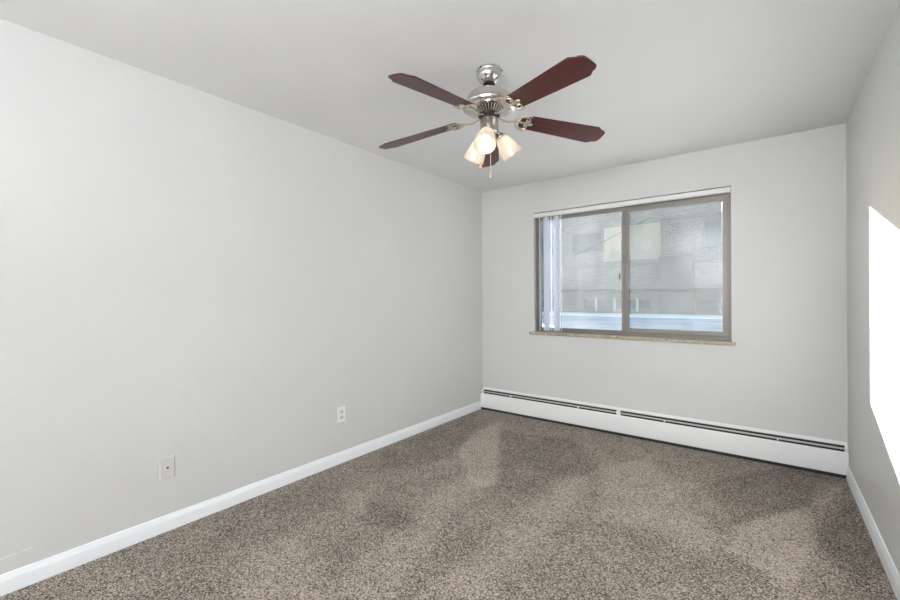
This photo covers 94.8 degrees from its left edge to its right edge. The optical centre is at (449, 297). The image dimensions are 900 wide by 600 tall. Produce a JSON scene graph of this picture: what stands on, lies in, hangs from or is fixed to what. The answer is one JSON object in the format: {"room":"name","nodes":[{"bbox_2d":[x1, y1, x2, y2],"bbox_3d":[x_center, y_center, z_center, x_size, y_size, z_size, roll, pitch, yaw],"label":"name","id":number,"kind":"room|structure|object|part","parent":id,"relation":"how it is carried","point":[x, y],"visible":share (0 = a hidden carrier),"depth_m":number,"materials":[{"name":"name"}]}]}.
{"room":"empty bedroom","nodes":[
{"label":"empty bedroom","id":0,"kind":"room"},
{"bbox_2d":[0,18,482,574],"bbox_3d":[-1.843,0.086,1.926,0.120,2.540,7.438,0,0,38],"label":"wall","id":1,"kind":"structure","parent":0,"point":[202,279],"depth_m":2.32,"materials":[{"name":"white paint"}]},
{"bbox_2d":[160,455,174,479],"bbox_3d":[-1.521,0.916,2.231,0.012,0.116,0.071,0,0,38],"label":"cable wall plate","id":2,"kind":"object","parent":1,"relation":"attached to","point":[167,464],"visible":1,"depth_m":2.23,"materials":[{"name":"grey plastic"}]},
{"bbox_2d":[0,401,480,596],"bbox_3d":[-1.803,1.213,1.860,0.015,0.085,7.137,0,0,38],"label":"baseboard","id":3,"kind":"structure","parent":1,"relation":"attached to","point":[27,575],"depth_m":2.30,"materials":[{"name":"white paint"}]},
{"bbox_2d":[337,406,345,422],"bbox_3d":[-0.822,0.886,3.140,0.008,0.120,0.075,0,0,38],"label":"electrical outlet","id":4,"kind":"object","parent":1,"relation":"attached to","point":[341,416],"visible":1,"depth_m":3.13,"materials":[{"name":"white plastic"}]},
{"bbox_2d":[0,409,896,599],"bbox_3d":[-0.620,1.300,0.949,3.001,0.100,7.138,0,0,38],"label":"floor","id":5,"kind":"structure","parent":0,"point":[481,504],"depth_m":2.18,"materials":[{"name":"carpet"}]},
{"bbox_2d":[0,0,899,191],"bbox_3d":[-0.614,-1.265,0.973,3.241,0.150,7.438,0,0,38],"label":"ceiling","id":6,"kind":"structure","parent":0,"point":[669,78],"depth_m":2.08,"materials":[{"name":"white paint"}]},
{"bbox_2d":[379,55,604,178],"bbox_3d":[0.172,-0.903,2.145,1.273,0.580,1.235,0,0,38],"label":"ceiling fan","id":7,"kind":"object","parent":6,"relation":"hanging from","point":[488,103],"visible":1,"depth_m":2.10,"materials":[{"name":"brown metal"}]},
{"bbox_3d":[-0.177,-0.907,2.336,0.488,0.006,0.141,-7,9,23],"label":"blade","id":8,"kind":"part","parent":7,"relation":"part of","materials":[{"name":"brown wood"}]},
{"bbox_3d":[-0.069,-0.922,1.858,0.141,0.006,0.488,15,15,39],"label":"blade","id":9,"kind":"part","parent":7,"relation":"part of","materials":[{"name":"brown wood"}]},
{"bbox_3d":[0.145,-0.794,2.268,0.134,0.141,0.112,0,0,38],"label":"lamp shade","id":10,"kind":"part","parent":7,"relation":"part of","materials":[{"name":"white glass"}]},
{"bbox_3d":[0.182,-0.794,2.062,0.113,0.141,0.132,0,0,38],"label":"lamp shade","id":11,"kind":"part","parent":7,"relation":"part of","materials":[{"name":"white glass"}]},
{"bbox_3d":[0.182,-0.806,2.079,0.044,0.052,0.049,0,0,38],"label":"light bulb","id":12,"kind":"part","parent":7,"relation":"part of","materials":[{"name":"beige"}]},
{"bbox_3d":[0.242,-0.921,2.590,0.141,0.006,0.488,-12,-6,4],"label":"blade","id":13,"kind":"part","parent":7,"relation":"part of","materials":[{"name":"brown wood"}]},
{"bbox_2d":[474,103,503,115],"bbox_3d":[0.205,-0.973,2.174,0.167,0.038,0.167,0,0,38],"label":"vent","id":14,"kind":"object","parent":7,"relation":"attached to","point":[485,109],"depth_m":2.12,"materials":[{"name":"silver metal"}]},
{"bbox_3d":[0.319,-0.795,2.201,0.120,0.141,0.127,0,0,38],"label":"lamp shade","id":15,"kind":"part","parent":7,"relation":"part of","materials":[{"name":"white glass"}]},
{"bbox_3d":[0.421,-0.934,1.815,0.141,0.006,0.488,14,-4,-31],"label":"blade","id":16,"kind":"part","parent":7,"relation":"part of","materials":[{"name":"brown wood"}]},
{"bbox_3d":[0.613,-0.922,2.267,0.488,0.006,0.141,5,-13,-13],"label":"blade","id":17,"kind":"part","parent":7,"relation":"part of","materials":[{"name":"brown wood"}]},
{"bbox_2d":[482,123,847,442],"bbox_3d":[1.608,0.069,3.846,3.001,2.540,0.180,0,0,38],"label":"wall","id":18,"kind":"structure","parent":0,"point":[784,371],"depth_m":3.26,"materials":[{"name":"white paint"}]},
{"bbox_2d":[480,387,618,434],"bbox_3d":[0.943,1.124,4.204,1.471,0.236,0.070,0,0,38],"label":"baseboard heater","id":19,"kind":"object","parent":18,"relation":"attached to","point":[596,417],"visible":1,"depth_m":4.12,"materials":[{"name":"white metal"}]},
{"bbox_3d":[0.959,1.115,4.225,1.471,0.216,0.016,0,0,38],"label":"panel","id":20,"kind":"part","parent":19,"relation":"part of","materials":[{"name":"white metal"}]},
{"bbox_2d":[529,193,735,345],"bbox_3d":[1.564,-0.250,3.824,1.773,1.257,0.152,0,0,38],"label":"window","id":21,"kind":"structure","parent":18,"relation":"in","point":[724,337],"depth_m":3.67,"materials":[{"name":"grey"}]},
{"bbox_3d":[1.266,-0.256,4.067,0.864,1.152,0.019,0,0,38],"label":"sliding sash","id":22,"kind":"part","parent":21,"relation":"part of","materials":[{"name":"grey metal"}]},
{"bbox_2d":[534,187,730,331],"bbox_3d":[1.551,-0.269,3.789,1.691,1.208,0.058,0,0,38],"label":"vertical blind","id":23,"kind":"object","parent":21,"relation":"attached to","point":[556,236],"visible":1,"depth_m":4.16,"materials":[{"name":"white plastic"}]},
{"bbox_3d":[1.567,0.365,3.824,1.773,0.028,0.152,0,0,38],"label":"sill","id":24,"kind":"part","parent":21,"relation":"part of","materials":[{"name":"stone"}]},
{"bbox_3d":[1.928,-0.259,3.578,0.786,1.152,0.038,0,0,38],"label":"fixed sash","id":25,"kind":"part","parent":21,"relation":"part of","materials":[{"name":"grey"}]},
{"bbox_2d":[617,408,848,478],"bbox_3d":[2.125,1.119,3.292,1.510,0.236,0.070,0,0,38],"label":"baseboard heater","id":26,"kind":"object","parent":18,"relation":"attached to","point":[829,457],"visible":0.98,"depth_m":3.18,"materials":[{"name":"white metal"}]},
{"bbox_3d":[2.141,1.109,3.313,1.510,0.216,0.016,0,0,38],"label":"panel","id":27,"kind":"part","parent":26,"relation":"part of","materials":[{"name":"white metal"}]},
{"bbox_2d":[843,123,847,441],"bbox_3d":[2.734,-0.105,2.862,0.014,2.199,0.004,0,0,38],"label":"trim","id":28,"kind":"structure","parent":18,"relation":"attached to","point":[844,124],"depth_m":2.86,"materials":[{"name":"white paint"}]},
{"bbox_2d":[846,3,899,574],"bbox_3d":[0.628,0.074,0.020,0.120,2.540,7.438,0,0,38],"label":"wall","id":29,"kind":"structure","parent":0,"point":[873,122],"depth_m":2.07,"materials":[{"name":"white paint"}]},
{"bbox_2d":[846,468,899,599],"bbox_3d":[0.539,1.202,0.008,0.015,0.085,7.064,0,0,38],"label":"baseboard","id":30,"kind":"structure","parent":29,"relation":"attached to","point":[891,571],"depth_m":2.04,"materials":[{"name":"white paint"}]},
{"label":"outside","id":31,"kind":"structure","parent":0,"visible":0},
{"bbox_2d":[542,315,722,330],"bbox_3d":[17.771,1.163,39.414,100.000,0.400,75.880,0,0,38],"label":"ground","id":32,"kind":"structure","parent":31,"point":[583,322],"depth_m":16.27,"materials":[{"name":"white snow"}]},
{"bbox_2d":[542,201,721,314],"bbox_3d":[15.079,-2.874,24.730,22.700,7.700,10.800,0,0,38],"label":"brick building","id":33,"kind":"structure","parent":32,"relation":"on","point":[675,253],"depth_m":22.18,"materials":[{"name":"grey brick"}]},
{"bbox_3d":[5.603,-3.179,25.953,1.840,1.040,0.025,0,0,38],"label":"pane","id":34,"kind":"part","parent":33,"relation":"part of","materials":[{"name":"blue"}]},
{"bbox_3d":[5.342,0.372,26.167,3.340,0.440,0.025,0,0,38],"label":"pane","id":35,"kind":"part","parent":33,"relation":"part of","materials":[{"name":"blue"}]},
{"bbox_3d":[7.979,-3.191,24.121,1.640,1.040,0.025,0,0,38],"label":"pane","id":36,"kind":"part","parent":33,"relation":"part of","materials":[{"name":"blue"}]},
{"bbox_3d":[9.262,0.353,23.144,3.440,0.440,0.025,0,0,38],"label":"pane","id":37,"kind":"part","parent":33,"relation":"part of","materials":[{"name":"blue"}]},
{"bbox_3d":[9.909,-3.000,22.611,2.900,1.900,0.070,0,0,38],"label":"cream panel","id":38,"kind":"part","parent":33,"relation":"part of","materials":[{"name":"beige paint"}]},
{"bbox_3d":[12.905,0.336,20.335,1.240,0.440,0.025,0,0,38],"label":"pane","id":39,"kind":"part","parent":33,"relation":"part of","materials":[{"name":"blue"}]},
{"bbox_3d":[13.364,-3.166,19.968,1.840,1.140,0.025,0,0,38],"label":"pane","id":40,"kind":"part","parent":33,"relation":"part of","materials":[{"name":"blue"}]},
{"bbox_2d":[542,312,721,318],"bbox_3d":[10.044,0.915,21.207,34.000,0.170,1.050,0,0,38],"label":"snow bank","id":41,"kind":"object","parent":32,"relation":"on","point":[684,316],"visible":0.45,"depth_m":20.81,"materials":[{"name":"white snow"}]}
]}

